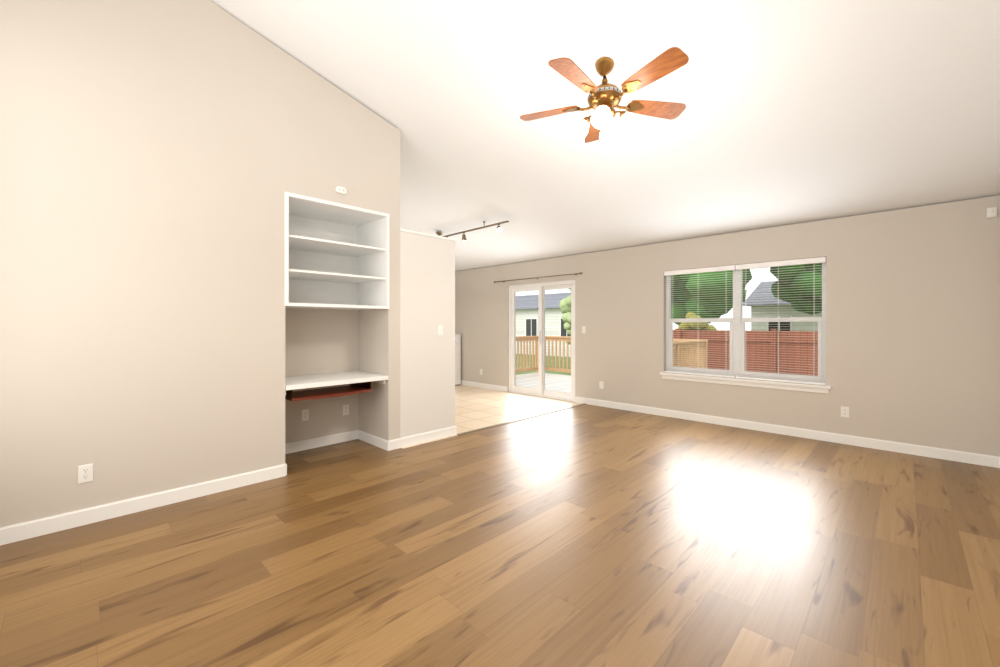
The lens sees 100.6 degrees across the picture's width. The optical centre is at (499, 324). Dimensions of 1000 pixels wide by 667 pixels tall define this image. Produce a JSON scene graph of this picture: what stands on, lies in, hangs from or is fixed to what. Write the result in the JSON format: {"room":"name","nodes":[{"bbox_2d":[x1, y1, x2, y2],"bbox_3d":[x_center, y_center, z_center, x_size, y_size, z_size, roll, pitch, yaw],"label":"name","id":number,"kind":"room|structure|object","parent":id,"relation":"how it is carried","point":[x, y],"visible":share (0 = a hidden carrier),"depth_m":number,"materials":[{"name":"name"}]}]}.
{"room":"empty living room","nodes":[
{"label":"empty living room","id":0,"kind":"room"},
{"bbox_2d":[0,0,456,527],"bbox_3d":[-2.167,-0.801,3.758,0.728,4.202,3.992,0,0,44],"label":"wall","id":1,"kind":"structure","parent":0,"point":[159,159],"depth_m":3.04,"materials":[{"name":"grey paint"}]},
{"bbox_2d":[78,464,92,483],"bbox_3d":[-2.703,0.970,2.708,0.008,0.115,0.070,0,0,44],"label":"outlet","id":2,"kind":"object","parent":1,"relation":"attached to","point":[85,473],"visible":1,"depth_m":2.71,"materials":[{"name":"white plastic"}]},
{"bbox_2d":[0,463,286,545],"bbox_3d":[-2.564,1.250,2.847,0.014,0.100,2.074,0,0,44],"label":"baseboard","id":3,"kind":"structure","parent":1,"relation":"attached to","point":[34,528],"depth_m":2.86,"materials":[{"name":"white paint"}]},
{"bbox_2d":[302,409,308,420],"bbox_3d":[-2.030,0.940,4.328,0.008,0.115,0.070,0,0,44],"label":"outlet","id":4,"kind":"object","parent":1,"relation":"attached to","point":[305,415],"visible":1,"depth_m":4.33,"materials":[{"name":"white plastic"}]},
{"bbox_2d":[285,430,355,453],"bbox_3d":[-1.965,1.250,4.391,0.014,0.100,1.000,0,0,44],"label":"baseboard","id":5,"kind":"structure","parent":1,"relation":"attached to","point":[302,445],"depth_m":4.42,"materials":[{"name":"white paint"}]},
{"bbox_2d":[285,371,387,400],"bbox_3d":[-1.725,0.598,4.157,0.676,0.145,0.994,0,0,44],"label":"desk","id":6,"kind":"object","parent":1,"relation":"attached to","point":[358,382],"visible":0.77,"depth_m":4.03,"materials":[{"name":"white paint"}]},
{"bbox_2d":[285,192,388,309],"bbox_3d":[-1.732,-0.657,4.164,0.656,0.983,1.012,0,0,44],"label":"shelf","id":7,"kind":"object","parent":1,"relation":"attached to","point":[336,256],"visible":0.9,"depth_m":4.33,"materials":[{"name":"white paint"}]},
{"bbox_2d":[335,186,346,193],"bbox_3d":[-1.501,-1.275,3.924,0.030,0.060,0.100,0,0,44],"label":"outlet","id":8,"kind":"object","parent":1,"relation":"attached to","point":[340,190],"visible":0.98,"depth_m":3.91,"materials":[{"name":"white plastic"}]},
{"bbox_2d":[343,404,348,414],"bbox_3d":[-1.722,0.950,4.643,0.008,0.115,0.070,0,0,44],"label":"outlet","id":9,"kind":"object","parent":1,"relation":"attached to","point":[345,409],"visible":1,"depth_m":4.64,"materials":[{"name":"white plastic"}]},
{"bbox_2d":[356,430,384,448],"bbox_3d":[-1.397,1.250,4.525,0.600,0.100,0.014,0,0,44],"label":"baseboard","id":10,"kind":"structure","parent":1,"relation":"attached to","point":[366,437],"depth_m":4.53,"materials":[{"name":"white paint"}]},
{"bbox_2d":[384,426,456,450],"bbox_3d":[-0.840,1.250,4.613,0.014,0.100,0.918,0,0,44],"label":"baseboard","id":11,"kind":"structure","parent":1,"relation":"attached to","point":[445,432],"depth_m":4.56,"materials":[{"name":"white paint"}]},
{"bbox_2d":[457,403,584,435],"bbox_3d":[0.459,1.297,5.868,0.050,0.006,2.720,0,0,44],"label":"trim","id":12,"kind":"structure","parent":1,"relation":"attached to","point":[518,420],"depth_m":5.62,"materials":[{"name":"brown wood"}]},
{"bbox_2d":[403,385,581,448],"bbox_3d":[-1.329,1.350,7.193,4.410,0.100,3.620,0,0,44],"label":"floor","id":13,"kind":"structure","parent":0,"point":[476,408],"depth_m":6.62,"materials":[{"name":"tile"}]},
{"bbox_2d":[455,334,460,385],"bbox_3d":[-1.374,0.750,8.980,0.760,1.100,0.726,0,0,44],"label":"range","id":14,"kind":"object","parent":13,"relation":"on","point":[457,359],"depth_m":8.94,"materials":[{"name":"metal"}]},
{"bbox_2d":[0,404,999,666],"bbox_3d":[0.411,1.350,3.134,5.370,0.100,7.000,0,0,44],"label":"floor","id":15,"kind":"structure","parent":0,"point":[588,536],"depth_m":2.28,"materials":[{"name":"brown wood"}]},
{"bbox_2d":[210,0,999,271],"bbox_3d":[-0.877,-2.126,4.391,8.970,1.931,7.000,0,0,44],"label":"ceiling","id":16,"kind":"structure","parent":0,"point":[798,111],"depth_m":3.47,"materials":[{"name":"white paint"}]},
{"bbox_2d":[436,221,508,240],"bbox_3d":[-0.494,-1.455,6.517,1.690,0.244,0.134,0,0,44],"label":"track light","id":17,"kind":"object","parent":16,"relation":"attached to","point":[499,229],"visible":0.75,"depth_m":6.40,"materials":[{"name":"brown metal"}]},
{"bbox_2d":[520,47,688,146],"bbox_3d":[0.769,-1.662,3.093,1.289,0.638,1.254,0,0,44],"label":"ceiling fan","id":18,"kind":"object","parent":16,"relation":"hanging from","point":[604,98],"visible":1,"depth_m":3.04,"materials":[{"name":"brown wood"}]},
{"bbox_2d":[455,195,999,456],"bbox_3d":[1.515,0.060,6.843,8.970,2.480,0.150,0,0,44],"label":"wall","id":19,"kind":"structure","parent":0,"point":[913,325],"depth_m":4.53,"materials":[{"name":"grey paint"}]},
{"bbox_2d":[460,380,506,391],"bbox_3d":[-0.742,1.250,8.930,2.465,0.100,0.014,0,0,44],"label":"baseboard","id":20,"kind":"structure","parent":19,"relation":"attached to","point":[468,383],"depth_m":8.51,"materials":[{"name":"white paint"}]},
{"bbox_2d":[494,272,581,282],"bbox_3d":[0.629,-0.850,7.539,2.050,0.040,0.088,0,0,44],"label":"curtain rod","id":21,"kind":"object","parent":19,"relation":"attached to","point":[540,277],"visible":1,"depth_m":7.39,"materials":[{"name":"brown metal"}]},
{"bbox_2d":[509,280,574,401],"bbox_3d":[0.751,0.265,7.571,1.560,2.070,0.134,0,0,44],"label":"sliding door","id":22,"kind":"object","parent":19,"relation":"attached to","point":[541,288],"visible":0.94,"depth_m":7.57,"materials":[{"name":"white plastic"}]},
{"bbox_2d":[600,381,603,388],"bbox_3d":[1.620,0.960,6.629,0.070,0.115,0.008,0,0,44],"label":"outlet","id":23,"kind":"object","parent":19,"relation":"attached to","point":[601,385],"visible":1,"depth_m":6.62,"materials":[{"name":"white plastic"}]},
{"bbox_2d":[660,263,830,393],"bbox_3d":[3.034,-0.003,5.328,1.920,1.535,0.175,0,0,44],"label":"window","id":24,"kind":"structure","parent":19,"relation":"in","point":[735,338],"depth_m":5.32,"materials":[{"name":"white plastic"}]},
{"bbox_2d":[664,257,825,384],"bbox_3d":[3.018,-0.045,5.312,1.828,1.442,0.066,0,0,44],"label":"window blinds","id":25,"kind":"object","parent":24,"relation":"attached to","point":[778,264],"visible":0.9,"depth_m":5.22,"materials":[{"name":"white plastic"}]},
{"bbox_2d":[575,396,999,467],"bbox_3d":[2.902,1.250,5.374,4.575,0.100,0.014,0,0,44],"label":"baseboard","id":26,"kind":"structure","parent":19,"relation":"attached to","point":[952,455],"depth_m":4.69,"materials":[{"name":"white paint"}]},
{"bbox_2d":[841,406,848,417],"bbox_3d":[3.767,0.950,4.533,0.070,0.115,0.008,0,0,44],"label":"outlet","id":27,"kind":"object","parent":19,"relation":"attached to","point":[844,411],"visible":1,"depth_m":4.53,"materials":[{"name":"white plastic"}]},
{"bbox_2d":[987,207,996,217],"bbox_3d":[4.502,-1.030,3.797,0.060,0.090,0.036,0,0,44],"label":"sensor","id":28,"kind":"object","parent":19,"relation":"attached to","point":[992,212],"visible":1,"depth_m":3.79,"materials":[{"name":"white plastic"}]},
{"label":"outside","id":29,"kind":"structure","parent":0,"visible":0},
{"bbox_2d":[516,354,570,375],"bbox_3d":[17.136,1.950,23.044,80.000,0.200,44.840,0,0,44],"label":"ground","id":30,"kind":"structure","parent":29,"point":[550,372],"depth_m":19.44,"materials":[{"name":"green plant"}]},
{"bbox_2d":[516,292,570,356],"bbox_3d":[3.461,-0.175,29.290,11.400,4.050,7.700,0,0,44],"label":"house","id":31,"kind":"structure","parent":30,"relation":"on","point":[554,316],"depth_m":25.74,"materials":[{"name":"white paint"}]},
{"bbox_2d":[559,288,570,313],"bbox_3d":[4.124,-0.653,19.160,2.614,5.007,2.450,0,0,44],"label":"tree","id":32,"kind":"object","parent":30,"relation":"on","point":[564,304],"depth_m":19.08,"materials":[{"name":"green plant"}]},
{"bbox_2d":[562,312,570,344],"bbox_3d":[3.189,0.525,16.547,1.573,2.651,1.556,0,0,44],"label":"tree","id":33,"kind":"object","parent":30,"relation":"on","point":[567,320],"depth_m":16.61,"materials":[{"name":"green plant"}]},
{"bbox_2d":[516,336,707,392],"bbox_3d":[1.618,1.075,9.075,4.540,1.550,3.150,0,0,44],"label":"deck","id":34,"kind":"object","parent":30,"relation":"on","point":[684,343],"depth_m":10.20,"materials":[{"name":"brown wood"}]},
{"bbox_2d":[674,311,716,329],"bbox_3d":[6.235,0.704,13.216,1.468,2.291,1.418,0,0,44],"label":"tree","id":35,"kind":"object","parent":30,"relation":"on","point":[689,315],"depth_m":13.02,"materials":[{"name":"green plant"}]},
{"bbox_2d":[671,269,751,325],"bbox_3d":[7.658,-2.419,16.261,6.084,8.538,5.326,0,0,44],"label":"tree","id":36,"kind":"object","parent":30,"relation":"on","point":[676,308],"depth_m":14.67,"materials":[{"name":"green plant"}]},
{"bbox_2d":[673,329,817,375],"bbox_3d":[10.585,0.975,7.346,19.450,1.750,0.120,0,0,44],"label":"fence","id":37,"kind":"object","parent":30,"relation":"on","point":[792,354],"depth_m":10.86,"materials":[{"name":"red wood"}]},
{"bbox_2d":[743,281,821,330],"bbox_3d":[18.725,-0.250,18.587,12.200,4.200,7.700,0,0,44],"label":"house","id":38,"kind":"structure","parent":30,"relation":"on","point":[793,326],"depth_m":19.50,"materials":[{"name":"grey"}]},
{"bbox_2d":[770,263,821,314],"bbox_3d":[12.656,-1.812,15.669,3.934,7.324,4.160,0,0,44],"label":"tree","id":39,"kind":"object","parent":30,"relation":"on","point":[792,296],"depth_m":15.35,"materials":[{"name":"green plant"}]}
]}

